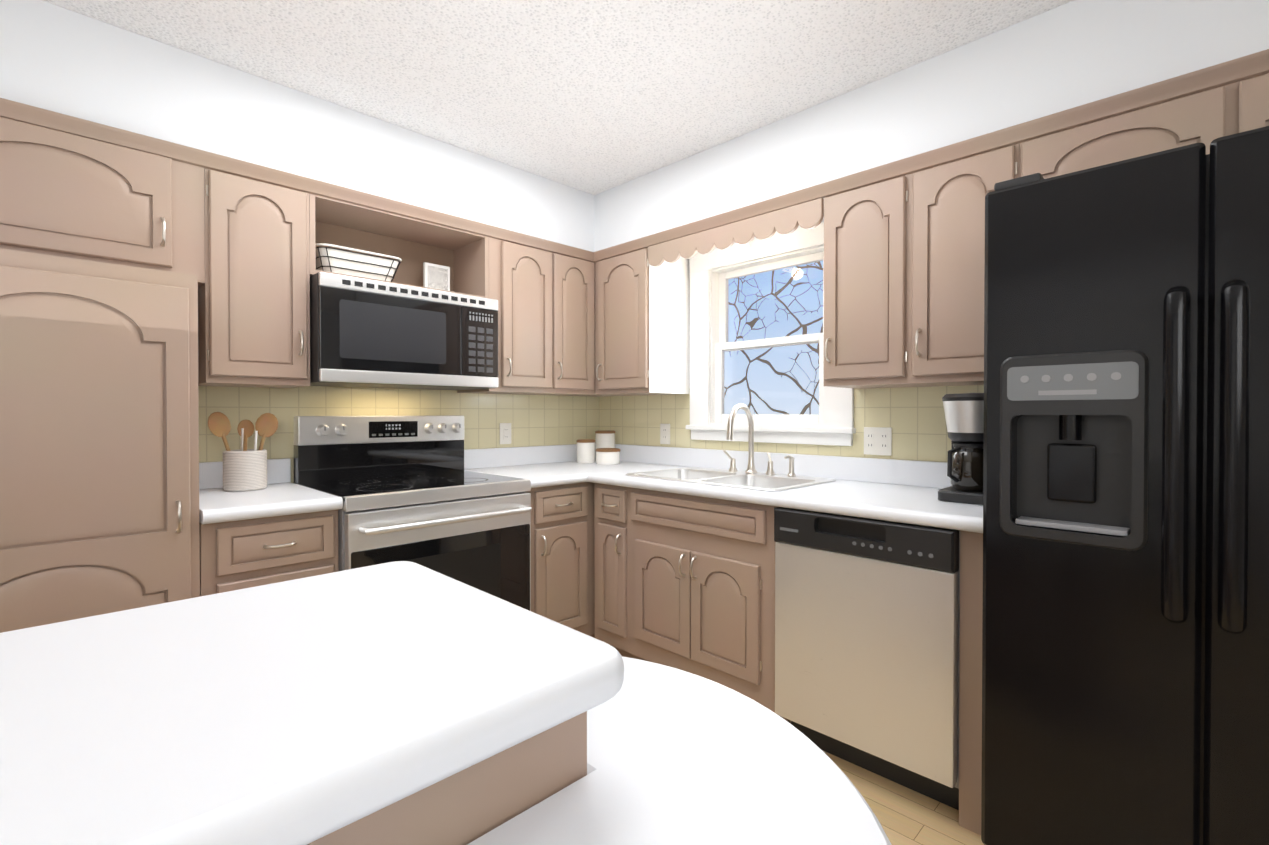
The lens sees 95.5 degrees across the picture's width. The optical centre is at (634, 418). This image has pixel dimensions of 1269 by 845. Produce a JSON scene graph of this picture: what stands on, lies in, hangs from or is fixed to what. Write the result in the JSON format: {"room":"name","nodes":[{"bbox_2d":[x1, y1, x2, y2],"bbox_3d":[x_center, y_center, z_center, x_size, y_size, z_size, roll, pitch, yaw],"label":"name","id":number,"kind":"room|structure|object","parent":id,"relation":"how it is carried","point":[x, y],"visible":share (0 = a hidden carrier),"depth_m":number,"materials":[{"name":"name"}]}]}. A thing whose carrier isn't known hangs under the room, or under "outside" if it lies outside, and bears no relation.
{"room":"kitchen","nodes":[
{"label":"kitchen","id":0,"kind":"room"},
{"bbox_2d":[0,0,593,251],"bbox_3d":[-1.888,-1.083,1.824,4.999,0.339,0.304,-1,1,-45],"label":"soffit","id":1,"kind":"structure","parent":0,"point":[58,59],"depth_m":2.10,"materials":[{"name":"white paint"}]},
{"bbox_2d":[198,386,598,482],"bbox_3d":[-2.031,-0.035,1.978,5.200,2.440,0.100,-1,1,-45],"label":"wall","id":2,"kind":"structure","parent":0,"point":[540,420],"depth_m":2.80,"materials":[{"name":"tile"}]},
{"bbox_2d":[0,117,211,288],"bbox_3d":[-1.825,-0.676,1.864,0.659,0.415,0.338,-1,1,-45],"label":"upper cabinet","id":3,"kind":"object","parent":2,"relation":"attached to","point":[62,194],"depth_m":1.79,"materials":[{"name":"paint"}]},
{"bbox_2d":[0,98,595,262],"bbox_3d":[-1.093,-0.894,2.360,2.400,0.046,0.033,-1,1,-45],"label":"crown molding","id":4,"kind":"structure","parent":3,"relation":"attached to","point":[9,109],"depth_m":2.08,"materials":[{"name":"paint"}]},
{"bbox_2d":[198,170,315,387],"bbox_3d":[-1.475,-0.507,2.215,0.327,0.760,0.338,-1,1,-45],"label":"upper cabinet","id":5,"kind":"object","parent":2,"relation":"attached to","point":[243,249],"depth_m":2.09,"materials":[{"name":"paint"}]},
{"bbox_2d":[315,243,401,281],"bbox_3d":[-1.207,-0.639,2.470,0.347,0.112,0.257,-1,1,-45],"label":"basket","id":6,"kind":"object","parent":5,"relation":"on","point":[335,260],"visible":0.58,"depth_m":2.38,"materials":[{"name":"white metal"}]},
{"bbox_2d":[452,233,555,394],"bbox_3d":[-0.675,-0.515,3.015,0.372,0.760,0.338,-1,1,-45],"label":"upper cabinet","id":7,"kind":"object","parent":2,"relation":"attached to","point":[522,279],"depth_m":2.89,"materials":[{"name":"paint"}]},
{"bbox_2d":[310,272,497,389],"bbox_3d":[-1.049,-0.350,2.575,0.770,0.415,0.400,-1,1,-45],"label":"over-the-range microwave","id":8,"kind":"object","parent":7,"relation":"attached to","point":[365,333],"visible":0.98,"depth_m":2.38,"materials":[{"name":"black metal"}]},
{"bbox_2d":[500,423,510,443],"bbox_3d":[-0.718,0.083,3.212,0.075,0.118,0.008,-1,1,-45],"label":"electrical outlet","id":9,"kind":"object","parent":2,"relation":"attached to","point":[505,433],"visible":1,"depth_m":3.21,"materials":[{"name":"white plastic"}]},
{"bbox_2d":[556,253,599,396],"bbox_3d":[-0.443,-0.517,3.246,0.283,0.760,0.338,-1,1,-45],"label":"upper cabinet","id":10,"kind":"object","parent":2,"relation":"attached to","point":[575,278],"depth_m":3.13,"materials":[{"name":"paint"}]},
{"bbox_2d":[423,262,449,290],"bbox_3d":[-0.966,-0.669,2.816,0.130,0.165,0.022,-1,1,-45],"label":"sign","id":11,"kind":"object","parent":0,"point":[435,276],"visible":0.58,"depth_m":2.80,"materials":[{"name":"white paint"}]},
{"bbox_2d":[43,0,1072,194],"bbox_3d":[-0.017,-1.286,-0.050,5.200,0.100,5.800,-1,1,-45],"label":"ceiling","id":12,"kind":"structure","parent":0,"point":[593,97],"depth_m":2.00,"materials":[{"name":"white paint"}]},
{"bbox_2d":[600,395,632,396],"bbox_3d":[-0.226,-0.519,3.464,0.332,0.760,0.338,-1,1,-45],"label":"upper cabinet","id":13,"kind":"object","parent":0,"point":[600,395],"depth_m":3.46,"materials":[{"name":"paint"}]},
{"bbox_2d":[599,216,983,461],"bbox_3d":[1.787,-0.033,1.764,0.100,2.440,5.600,-1,1,-45],"label":"wall","id":14,"kind":"structure","parent":0,"point":[913,418],"depth_m":2.51,"materials":[{"name":"tile"}]},
{"bbox_2d":[595,248,688,395],"bbox_3d":[0.032,-0.517,3.202,0.338,0.760,0.426,-1,1,-45],"label":"upper cabinet","id":15,"kind":"object","parent":14,"relation":"attached to","point":[642,309],"depth_m":3.06,"materials":[{"name":"paint"}]},
{"bbox_2d":[660,424,669,443],"bbox_3d":[0.175,0.087,3.300,0.008,0.118,0.075,-1,1,-45],"label":"electrical outlet","id":16,"kind":"object","parent":14,"relation":"attached to","point":[664,433],"visible":1,"depth_m":3.30,"materials":[{"name":"white plastic"}]},
{"bbox_2d":[686,222,855,445],"bbox_3d":[0.657,-0.386,2.858,0.143,1.005,0.934,-1,1,-45],"label":"window","id":17,"kind":"structure","parent":14,"relation":"in","point":[713,272],"depth_m":2.92,"materials":[{"name":"white paint"}]},
{"bbox_2d":[823,176,902,388],"bbox_3d":[0.968,-0.508,2.266,0.338,0.760,0.326,-1,1,-45],"label":"upper cabinet","id":18,"kind":"object","parent":14,"relation":"attached to","point":[863,227],"depth_m":2.14,"materials":[{"name":"paint"}]},
{"bbox_2d":[648,198,823,266],"bbox_3d":[0.407,-0.818,2.603,0.018,0.107,0.944,-1,1,-45],"label":"valance","id":19,"kind":"object","parent":18,"relation":"attached to","point":[791,219],"visible":1,"depth_m":2.53,"materials":[{"name":"paint"}]},
{"bbox_2d":[864,427,891,455],"bbox_3d":[1.030,0.095,2.444,0.008,0.118,0.118,-1,1,-45],"label":"electrical outlet","id":20,"kind":"object","parent":14,"relation":"attached to","point":[877,440],"visible":1,"depth_m":2.44,"materials":[{"name":"white plastic"}]},
{"bbox_2d":[903,142,1022,386],"bbox_3d":[1.198,-0.506,2.035,0.338,0.760,0.326,-1,1,-45],"label":"upper cabinet","id":21,"kind":"object","parent":14,"relation":"attached to","point":[904,264],"depth_m":1.94,"materials":[{"name":"paint"}]},
{"bbox_2d":[1023,86,1222,178],"bbox_3d":[1.479,-0.763,1.752,0.338,0.240,0.465,-1,1,-45],"label":"upper cabinet","id":22,"kind":"object","parent":14,"relation":"attached to","point":[1198,117],"depth_m":1.61,"materials":[{"name":"paint"}]},
{"bbox_2d":[592,49,1268,261],"bbox_3d":[0.821,-0.892,2.175,0.033,0.046,2.999,-1,1,-45],"label":"crown molding","id":23,"kind":"structure","parent":22,"relation":"attached to","point":[1194,83],"depth_m":1.84,"materials":[{"name":"paint"}]},
{"bbox_2d":[1223,73,1268,136],"bbox_3d":[1.820,-0.760,1.410,0.338,0.240,0.502,-1,1,-45],"label":"upper cabinet","id":24,"kind":"object","parent":14,"relation":"attached to","point":[1245,102],"depth_m":1.45,"materials":[{"name":"paint"}]},
{"bbox_2d":[790,720,983,844],"bbox_3d":[-0.017,1.254,-0.026,5.200,0.100,5.800,-1,1,-45],"label":"floor","id":25,"kind":"structure","parent":0,"point":[905,815],"depth_m":1.73,"materials":[{"name":"brown wood"}]},
{"bbox_2d":[0,248,199,632],"bbox_3d":[-1.729,0.377,1.734,0.598,1.620,0.672,-1,1,-45],"label":"pantry cabinet","id":26,"kind":"object","parent":25,"relation":"on","point":[99,455],"visible":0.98,"depth_m":1.57,"materials":[{"name":"paint"}]},
{"bbox_2d":[199,510,338,595],"bbox_3d":[-1.392,0.750,2.106,0.392,0.868,0.628,-1,1,-45],"label":"base cabinet","id":27,"kind":"object","parent":25,"relation":"on","point":[241,554],"depth_m":1.86,"materials":[{"name":"paint"}]},
{"bbox_2d":[199,458,342,523],"bbox_3d":[-1.382,0.244,2.092,0.392,0.143,0.654,-1,1,-45],"label":"countertop","id":28,"kind":"structure","parent":27,"relation":"on","point":[281,497],"depth_m":1.99,"materials":[{"name":"white laminate"}]},
{"bbox_2d":[208,412,277,490],"bbox_3d":[-1.498,0.123,2.215,0.228,0.297,0.142,-1,1,-45],"label":"utensil crock","id":29,"kind":"object","parent":28,"relation":"on","point":[244,468],"visible":1,"depth_m":2.18,"materials":[{"name":"white ceramic"}]},
{"bbox_2d":[294,415,531,610],"bbox_3d":[-0.925,0.584,2.462,0.766,1.192,0.727,-1,1,-45],"label":"range","id":30,"kind":"object","parent":25,"relation":"on","point":[408,488],"visible":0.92,"depth_m":2.41,"materials":[{"name":"grey metal"}]},
{"bbox_2d":[352,717,603,844],"bbox_3d":[-1.212,0.775,0.041,2.609,0.857,0.648,-1,1,-45],"label":"base cabinet","id":31,"kind":"object","parent":25,"relation":"on","point":[476,810],"depth_m":0.64,"materials":[{"name":"brown laminate"}]},
{"bbox_2d":[0,561,643,844],"bbox_3d":[-1.161,0.319,0.010,2.644,0.054,0.661,-1,1,-45],"label":"countertop","id":32,"kind":"structure","parent":31,"relation":"on","point":[333,708],"depth_m":0.59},
{"bbox_2d":[472,661,891,844],"bbox_3d":[-0.171,0.464,0.645,0.909,0.036,0.887,-1,1,-45],"label":"round table","id":33,"kind":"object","parent":31,"relation":"on","point":[696,760],"depth_m":0.70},
{"bbox_2d":[526,482,590,635],"bbox_3d":[-0.578,0.742,2.918,0.361,0.868,0.628,-1,1,-45],"label":"base cabinet","id":34,"kind":"object","parent":25,"relation":"on","point":[560,514],"depth_m":2.72,"materials":[{"name":"paint"}]},
{"bbox_2d":[464,446,582,487],"bbox_3d":[-0.589,0.236,2.884,0.306,0.143,0.654,-1,1,-45],"label":"countertop","id":35,"kind":"structure","parent":34,"relation":"on","point":[544,467],"depth_m":3.11,"materials":[{"name":"white laminate"}]},
{"bbox_2d":[591,482,594,637],"bbox_3d":[-0.228,0.738,3.269,0.630,0.868,0.628,-1,1,-45],"label":"base cabinet","id":36,"kind":"object","parent":25,"relation":"on","point":[592,484],"depth_m":2.87,"materials":[{"name":"paint"}]},
{"bbox_2d":[571,444,642,447],"bbox_3d":[-0.212,0.231,3.254,0.450,0.142,0.661,-1,1,-45],"label":"countertop","id":37,"kind":"structure","parent":36,"relation":"on","point":[572,445],"depth_m":3.51,"materials":[{"name":"white laminate"}]},
{"bbox_2d":[576,439,592,462],"bbox_3d":[-0.288,0.191,3.412,0.111,0.137,0.111,0,1,0],"label":"canister","id":38,"kind":"object","parent":37,"relation":"on","point":[584,446],"depth_m":3.36,"materials":[{"name":"white ceramic"}]},
{"bbox_2d":[531,444,982,532],"bbox_3d":[0.358,0.238,2.637,0.684,0.143,2.341,-1,1,-45],"label":"countertop","id":39,"kind":"structure","parent":36,"relation":"on","point":[900,491],"depth_m":2.32,"materials":[{"name":"white laminate"}]},
{"bbox_2d":[626,404,835,490],"bbox_3d":[0.416,0.180,2.616,0.524,0.501,0.826,-1,1,-45],"label":"sink","id":40,"kind":"object","parent":39,"relation":"in","point":[750,477],"visible":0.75,"depth_m":2.66,"materials":[{"name":"silver metal"}]},
{"bbox_2d":[723,404,795,476],"bbox_3d":[0.538,0.095,2.663,0.218,0.331,0.366,-1,1,-45],"label":"faucet","id":41,"kind":"object","parent":39,"relation":"on","point":[732,472],"depth_m":2.69,"materials":[{"name":"silver metal"}]},
{"bbox_2d":[938,393,983,504],"bbox_3d":[1.135,0.093,1.940,0.236,0.361,0.180,-1,1,-45],"label":"coffee maker","id":42,"kind":"object","parent":39,"relation":"on","point":[964,415],"visible":0.62,"depth_m":1.89,"materials":[{"name":"black plastic"}]},
{"bbox_2d":[594,483,765,704],"bbox_3d":[0.371,0.744,2.670,0.628,0.868,1.017,-1,1,-45],"label":"base cabinet","id":43,"kind":"object","parent":25,"relation":"on","point":[684,582],"depth_m":2.40,"materials":[{"name":"paint"}]},
{"bbox_2d":[774,507,959,809],"bbox_3d":[0.925,0.751,2.081,0.624,0.866,0.592,-1,1,-45],"label":"dishwasher","id":44,"kind":"object","parent":25,"relation":"on","point":[867,643],"visible":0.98,"depth_m":1.83,"materials":[{"name":"grey metal"}]},
{"bbox_2d":[762,505,982,834],"bbox_3d":[0.961,0.750,2.079,0.628,0.868,0.693,-1,1,-45],"label":"base cabinet","id":45,"kind":"object","parent":25,"relation":"on","point":[971,543],"depth_m":1.66,"materials":[{"name":"paint"}]},
{"bbox_2d":[981,126,1268,844],"bbox_3d":[1.454,0.293,1.405,0.822,1.795,0.910,-1,1,-45],"label":"refrigerator","id":46,"kind":"object","parent":25,"relation":"on","point":[1125,658],"visible":1,"depth_m":1.28,"materials":[{"name":"black metal"}]},
{"bbox_2d":[594,0,1268,251],"bbox_3d":[1.257,-1.085,1.998,0.304,0.339,3.894,-1,1,-45],"label":"soffit","id":47,"kind":"structure","parent":0,"point":[1071,54],"depth_m":1.95,"materials":[{"name":"white paint"}]},
{"bbox_2d":[735,244,748,256],"bbox_3d":[0.515,-0.848,2.761,0.100,0.148,0.100,-1,1,-45],"label":"light","id":48,"kind":"object","parent":47,"relation":"attached to","point":[741,250],"visible":0.33,"depth_m":2.74,"materials":[{"name":"white glass"}]},
{"label":"outside","id":49,"kind":"structure","parent":0,"visible":0},
{"bbox_2d":[724,261,822,413],"bbox_3d":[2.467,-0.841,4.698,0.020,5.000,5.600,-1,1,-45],"label":"window glass","id":50,"kind":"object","parent":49,"point":[778,383],"depth_m":5.74,"materials":[{"name":"clear glass"}]}
]}

